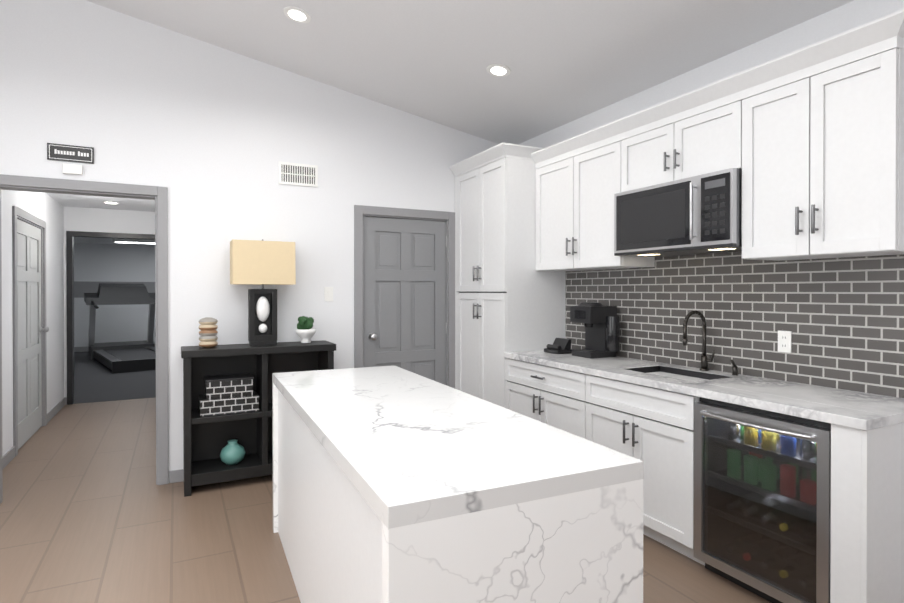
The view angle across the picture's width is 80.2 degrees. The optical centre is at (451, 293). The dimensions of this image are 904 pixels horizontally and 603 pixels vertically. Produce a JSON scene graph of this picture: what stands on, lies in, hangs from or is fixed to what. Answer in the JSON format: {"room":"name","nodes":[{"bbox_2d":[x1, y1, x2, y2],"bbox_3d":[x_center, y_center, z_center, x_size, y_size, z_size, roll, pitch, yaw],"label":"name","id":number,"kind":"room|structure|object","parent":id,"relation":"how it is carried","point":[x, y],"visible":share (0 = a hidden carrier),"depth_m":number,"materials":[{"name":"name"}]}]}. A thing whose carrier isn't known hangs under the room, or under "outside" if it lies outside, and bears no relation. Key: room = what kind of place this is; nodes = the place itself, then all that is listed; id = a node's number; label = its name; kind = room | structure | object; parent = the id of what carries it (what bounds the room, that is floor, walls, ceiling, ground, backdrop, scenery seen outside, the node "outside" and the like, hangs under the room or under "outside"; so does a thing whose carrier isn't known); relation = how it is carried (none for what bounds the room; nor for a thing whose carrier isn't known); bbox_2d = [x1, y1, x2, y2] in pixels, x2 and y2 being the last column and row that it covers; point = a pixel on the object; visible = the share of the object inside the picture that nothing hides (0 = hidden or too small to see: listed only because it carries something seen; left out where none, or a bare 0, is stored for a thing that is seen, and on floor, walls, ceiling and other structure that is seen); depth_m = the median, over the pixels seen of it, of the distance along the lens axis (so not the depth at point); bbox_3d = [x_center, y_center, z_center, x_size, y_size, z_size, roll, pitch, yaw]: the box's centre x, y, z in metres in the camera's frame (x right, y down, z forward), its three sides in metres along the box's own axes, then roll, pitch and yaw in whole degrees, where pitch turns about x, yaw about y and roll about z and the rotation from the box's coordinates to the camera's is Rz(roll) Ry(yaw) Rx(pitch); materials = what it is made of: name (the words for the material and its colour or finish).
{"room":"kitchen","nodes":[
{"label":"kitchen","id":0,"kind":"room"},
{"bbox_2d":[1,189,63,456],"bbox_3d":[-4.013,0.005,5.016,0.100,2.740,3.520,0,0,-27],"label":"wall","id":1,"kind":"structure","parent":0,"point":[47,208],"depth_m":5.71,"materials":[{"name":"paint"}]},
{"bbox_2d":[12,206,46,456],"bbox_3d":[-4.021,0.315,5.052,0.118,2.126,1.230,0,0,-27],"label":"door frame","id":2,"kind":"structure","parent":1,"relation":"attached to","point":[18,213],"depth_m":4.75,"materials":[{"name":"grey paint"}]},
{"bbox_2d":[17,219,48,449],"bbox_3d":[-3.976,0.354,5.071,0.116,2.030,1.070,0,0,-27],"label":"hall door","id":3,"kind":"structure","parent":1,"relation":"in","point":[30,329],"depth_m":5.06,"materials":[{"name":"grey paint"}]},
{"bbox_2d":[2,397,66,469],"bbox_3d":[-3.955,1.330,5.052,0.030,0.090,3.520,0,0,-27],"label":"baseboard","id":4,"kind":"structure","parent":1,"relation":"attached to","point":[8,456],"depth_m":5.73,"materials":[{"name":"grey paint"}]},
{"bbox_2d":[46,193,154,211],"bbox_3d":[-3.474,-1.107,5.344,1.365,0.080,3.620,0,0,-27],"label":"ceiling","id":5,"kind":"structure","parent":0,"point":[81,201],"depth_m":6.30,"materials":[{"name":"paint"}]},
{"bbox_2d":[103,201,119,203],"bbox_3d":[-4.011,-1.069,6.316,0.170,0.006,0.170,0,0,-27],"label":"recessed light","id":6,"kind":"object","parent":5,"relation":"in","point":[106,202],"visible":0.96,"depth_m":6.29,"materials":[{"name":"white plastic"}]},
{"bbox_2d":[64,206,154,396],"bbox_3d":[-4.280,-0.004,6.914,1.365,2.740,0.100,0,0,-27],"label":"wall","id":7,"kind":"structure","parent":0,"point":[105,220],"depth_m":6.77,"materials":[{"name":"paint"}]},
{"bbox_2d":[66,231,154,404],"bbox_3d":[-4.313,0.296,6.887,1.020,2.140,0.120,0,0,-27],"label":"trim","id":8,"kind":"structure","parent":7,"relation":"attached to","point":[70,235],"depth_m":6.62,"materials":[{"name":"dark grey paint"}]},
{"bbox_2d":[74,237,154,245],"bbox_3d":[-6.128,-1.189,9.769,5.200,0.080,6.720,0,0,-27],"label":"ceiling","id":9,"kind":"structure","parent":0,"point":[93,240],"depth_m":11.92,"materials":[{"name":"paint"}]},
{"bbox_2d":[112,239,154,243],"bbox_3d":[-6.336,-1.127,11.811,1.900,0.066,0.300,0,0,-27],"label":"ceiling light","id":10,"kind":"object","parent":9,"relation":"attached to","point":[137,241],"visible":0.36,"depth_m":11.44,"materials":[{"name":"white plastic"}]},
{"bbox_2d":[74,243,155,351],"bbox_3d":[-7.687,0.085,12.802,5.200,2.500,0.112,0,0,-27],"label":"wall","id":11,"kind":"structure","parent":0,"point":[95,265],"depth_m":12.60,"materials":[{"name":"paint"}]},
{"bbox_2d":[0,0,497,482],"bbox_3d":[-1.811,-0.620,4.100,5.520,4.000,0.120,0,0,-27],"label":"wall","id":12,"kind":"structure","parent":0,"point":[210,137],"depth_m":4.04,"materials":[{"name":"paint"}]},
{"bbox_2d":[47,143,93,163],"bbox_3d":[-2.576,-0.948,3.629,0.260,0.110,0.012,0,0,-27],"label":"room sign","id":13,"kind":"object","parent":12,"relation":"attached to","point":[68,153],"visible":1,"depth_m":3.62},
{"bbox_2d":[62,163,82,174],"bbox_3d":[-2.563,-0.840,3.626,0.110,0.065,0.029,0,0,-27],"label":"sensor","id":14,"kind":"object","parent":12,"relation":"attached to","point":[74,169],"visible":0.98,"depth_m":3.61,"materials":[{"name":"white plastic"}]},
{"bbox_2d":[0,174,167,503],"bbox_3d":[-2.558,0.307,3.709,1.054,2.156,0.138,0,0,-27],"label":"trim","id":15,"kind":"structure","parent":12,"relation":"attached to","point":[158,195],"depth_m":3.86,"materials":[{"name":"grey paint"}]},
{"bbox_2d":[169,469,183,482],"bbox_3d":[-2.478,1.337,3.692,3.710,0.090,0.012,0,0,-27],"label":"baseboard","id":16,"kind":"structure","parent":12,"relation":"attached to","point":[175,476],"depth_m":3.92,"materials":[{"name":"grey paint"}]},
{"bbox_2d":[279,162,317,186],"bbox_3d":[-1.236,-0.959,4.319,0.305,0.175,0.011,0,0,-27],"label":"air vent","id":17,"kind":"object","parent":12,"relation":"in","point":[297,174],"visible":1,"depth_m":4.32,"materials":[{"name":"white plastic"}]},
{"bbox_2d":[324,287,332,300],"bbox_3d":[-1.018,0.003,4.437,0.072,0.120,0.011,0,0,-27],"label":"switch plate","id":18,"kind":"object","parent":12,"relation":"attached to","point":[328,293],"visible":1,"depth_m":4.43,"materials":[{"name":"white plastic"}]},
{"bbox_2d":[354,205,454,388],"bbox_3d":[-0.424,0.313,4.809,0.964,2.132,0.138,0,0,-27],"label":"door frame","id":19,"kind":"structure","parent":12,"relation":"attached to","point":[362,211],"depth_m":4.72,"materials":[{"name":"paint"}]},
{"bbox_2d":[364,216,446,384],"bbox_3d":[-0.395,0.353,4.763,0.800,2.034,0.116,0,0,-27],"label":"door","id":20,"kind":"structure","parent":12,"relation":"in","point":[405,325],"depth_m":4.78,"materials":[{"name":"paint"}]},
{"bbox_2d":[0,352,771,602],"bbox_3d":[-3.216,1.396,5.658,6.600,0.052,16.720,0,0,-27],"label":"floor","id":21,"kind":"structure","parent":0,"point":[91,511],"depth_m":3.15,"materials":[{"name":"tile"}]},
{"bbox_2d":[84,283,155,373],"bbox_3d":[-6.271,0.565,10.534,1.350,1.560,2.886,0,0,-40],"label":"treadmill","id":22,"kind":"object","parent":21,"relation":"on","point":[126,356],"visible":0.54,"depth_m":10.98,"materials":[{"name":"black plastic"}]},
{"bbox_2d":[181,340,335,496],"bbox_3d":[-1.435,0.883,4.022,1.060,0.995,0.345,0,0,-27],"label":"bookshelf","id":23,"kind":"object","parent":21,"relation":"on","point":[206,439],"visible":0.58,"depth_m":3.97,"materials":[{"name":"black wood"}]},
{"bbox_2d":[198,317,217,347],"bbox_3d":[-1.754,0.278,3.864,0.128,0.214,0.126,0,0,-27],"label":"stacked stones","id":24,"kind":"object","parent":23,"relation":"on","point":[208,332],"visible":1,"depth_m":3.82},
{"bbox_2d":[199,373,258,416],"bbox_3d":[-1.627,0.730,3.914,0.390,0.249,0.210,0,0,-27],"label":"decorative box","id":25,"kind":"object","parent":23,"relation":"in","point":[230,394],"visible":1,"depth_m":3.83,"materials":[{"name":"black plastic"}]},
{"bbox_2d":[220,439,244,464],"bbox_3d":[-1.603,1.157,3.924,0.176,0.165,0.176,0,0,-27],"label":"vase","id":26,"kind":"object","parent":23,"relation":"in","point":[232,452],"visible":1,"depth_m":3.87,"materials":[{"name":"ceramic"}]},
{"bbox_2d":[230,239,295,345],"bbox_3d":[-1.425,-0.013,4.043,0.444,0.794,0.214,0,0,-27],"label":"table lamp","id":27,"kind":"object","parent":23,"relation":"on","point":[257,262],"visible":1,"depth_m":3.98,"materials":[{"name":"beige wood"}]},
{"bbox_2d":[296,316,315,342],"bbox_3d":[-1.141,0.278,4.191,0.160,0.212,0.158,0,0,-27],"label":"plant pot","id":28,"kind":"object","parent":23,"relation":"on","point":[305,331],"visible":1,"depth_m":4.15,"materials":[{"name":"white ceramic"}]},
{"bbox_2d":[272,366,643,602],"bbox_3d":[-0.255,0.929,2.333,0.755,0.920,2.154,0,0,-25],"label":"kitchen island","id":29,"kind":"object","parent":21,"relation":"on","point":[393,484],"visible":1,"depth_m":1.49,"materials":[{"name":"stone"}]},
{"bbox_2d":[453,142,568,405],"bbox_3d":[0.489,0.103,4.734,0.607,2.548,0.856,0,0,-27],"label":"tall cabinet","id":30,"kind":"object","parent":21,"relation":"on","point":[502,306],"depth_m":4.40,"materials":[{"name":"white wood"}]},
{"bbox_2d":[501,357,580,436],"bbox_3d":[0.896,0.941,3.944,0.612,0.880,0.930,0,0,-27],"label":"base cabinet","id":31,"kind":"object","parent":21,"relation":"on","point":[550,395],"depth_m":3.77,"materials":[{"name":"white wood"}]},
{"bbox_2d":[581,373,688,556],"bbox_3d":[1.292,0.945,3.175,0.612,0.880,0.800,0,0,-27],"label":"base cabinet","id":32,"kind":"object","parent":21,"relation":"on","point":[649,424],"depth_m":2.93,"materials":[{"name":"white wood"}]},
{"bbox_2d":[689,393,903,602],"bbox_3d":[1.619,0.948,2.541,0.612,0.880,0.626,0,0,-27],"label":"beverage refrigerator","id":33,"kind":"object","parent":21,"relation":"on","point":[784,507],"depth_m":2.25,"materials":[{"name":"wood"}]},
{"bbox_2d":[501,349,903,432],"bbox_3d":[1.249,0.485,3.245,0.622,0.040,2.493,0,0,-27],"label":"countertop","id":34,"kind":"structure","parent":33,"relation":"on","point":[847,408],"depth_m":2.59,"materials":[{"name":"white stone"}]},
{"bbox_2d":[569,313,628,360],"bbox_3d":[1.062,0.311,3.923,0.241,0.299,0.286,0,0,-27],"label":"coffee maker","id":35,"kind":"object","parent":34,"relation":"on","point":[599,336],"depth_m":3.90,"materials":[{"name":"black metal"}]},
{"bbox_2d":[641,365,720,380],"bbox_3d":[1.316,0.580,3.169,0.338,0.222,0.528,0,0,-27],"label":"sink","id":36,"kind":"object","parent":34,"relation":"in","point":[665,369],"depth_m":3.32,"materials":[{"name":"black metal"}]},
{"bbox_2d":[681,309,716,368],"bbox_3d":[1.470,0.282,3.189,0.213,0.366,0.108,0,0,-27],"label":"faucet","id":37,"kind":"object","parent":34,"relation":"on","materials":[{"name":"black metal"}]},
{"bbox_2d":[729,357,740,376],"bbox_3d":[1.610,0.421,3.066,0.052,0.090,0.032,0,0,-27],"label":"soap dispenser","id":38,"kind":"object","parent":34,"relation":"on","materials":[{"name":"black metal"}]},
{"bbox_2d":[86,0,853,143],"bbox_3d":[-0.373,-1.905,1.302,5.520,1.038,6.400,0,0,-27],"label":"ceiling","id":39,"kind":"structure","parent":0,"point":[565,61],"depth_m":3.56,"materials":[{"name":"paint"}]},
{"bbox_2d":[284,6,310,22],"bbox_3d":[-0.994,-1.788,3.446,0.170,0.008,0.170,11,-5,-27],"label":"recessed light","id":40,"kind":"object","parent":39,"relation":"in","point":[296,14],"visible":1,"depth_m":3.44,"materials":[{"name":"white plastic"}]},
{"bbox_2d":[486,64,510,76],"bbox_3d":[0.326,-1.565,3.767,0.170,0.008,0.170,11,-5,-27],"label":"recessed light","id":41,"kind":"object","parent":39,"relation":"in","point":[498,70],"visible":1,"depth_m":3.76,"materials":[{"name":"white plastic"}]},
{"bbox_2d":[609,173,692,256],"bbox_3d":[1.359,-0.446,3.291,0.381,0.401,0.614,0,0,-27],"label":"door","id":42,"kind":"structure","parent":0,"point":[655,219],"depth_m":3.20,"materials":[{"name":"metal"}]},
{"bbox_2d":[518,0,903,147],"bbox_3d":[2.055,-0.612,2.492,0.120,4.000,6.280,0,0,-27],"label":"wall","id":43,"kind":"structure","parent":0,"point":[841,19],"depth_m":3.12,"materials":[{"name":"paint"}]},
{"bbox_2d":[533,121,616,272],"bbox_3d":[1.030,-0.654,3.998,0.317,0.939,0.938,0,0,-27],"label":"upper cabinet","id":44,"kind":"object","parent":43,"relation":"attached to","point":[574,179],"depth_m":3.91,"materials":[{"name":"white wood"}]},
{"bbox_2d":[617,74,756,268],"bbox_3d":[1.437,-0.650,3.208,0.317,0.939,0.840,0,0,-27],"label":"upper cabinet","id":45,"kind":"object","parent":43,"relation":"attached to","point":[693,132],"depth_m":3.14,"materials":[{"name":"white wood"}]},
{"bbox_2d":[614,168,741,256],"bbox_3d":[1.391,-0.445,3.185,0.421,0.403,0.832,0,0,-27],"label":"microwave","id":46,"kind":"object","parent":45,"relation":"attached to","point":[698,215],"depth_m":3.04,"materials":[{"name":"metal"}]},
{"bbox_2d":[566,251,903,397],"bbox_3d":[1.522,0.064,3.387,0.010,0.800,2.483,0,0,-27],"label":"backsplash","id":47,"kind":"structure","parent":43,"relation":"attached to","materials":[{"name":"tile"}]},
{"bbox_2d":[778,331,791,352],"bbox_3d":[1.778,0.256,2.871,0.008,0.114,0.070,0,0,-27],"label":"outlet","id":48,"kind":"object","parent":47,"relation":"attached to","point":[784,337],"depth_m":2.87,"materials":[{"name":"white plastic"}]},
{"bbox_2d":[737,13,903,264],"bbox_3d":[1.783,-0.646,2.536,0.317,0.939,0.670,0,0,-27],"label":"upper cabinet","id":49,"kind":"object","parent":43,"relation":"attached to","point":[820,127],"depth_m":2.41,"materials":[{"name":"white wood"}]},
{"bbox_2d":[693,165,740,252],"bbox_3d":[1.549,-0.444,2.921,0.381,0.401,0.218,0,0,-27],"label":"control panel","id":50,"kind":"object","parent":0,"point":[716,192],"depth_m":2.82,"materials":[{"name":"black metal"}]}
]}

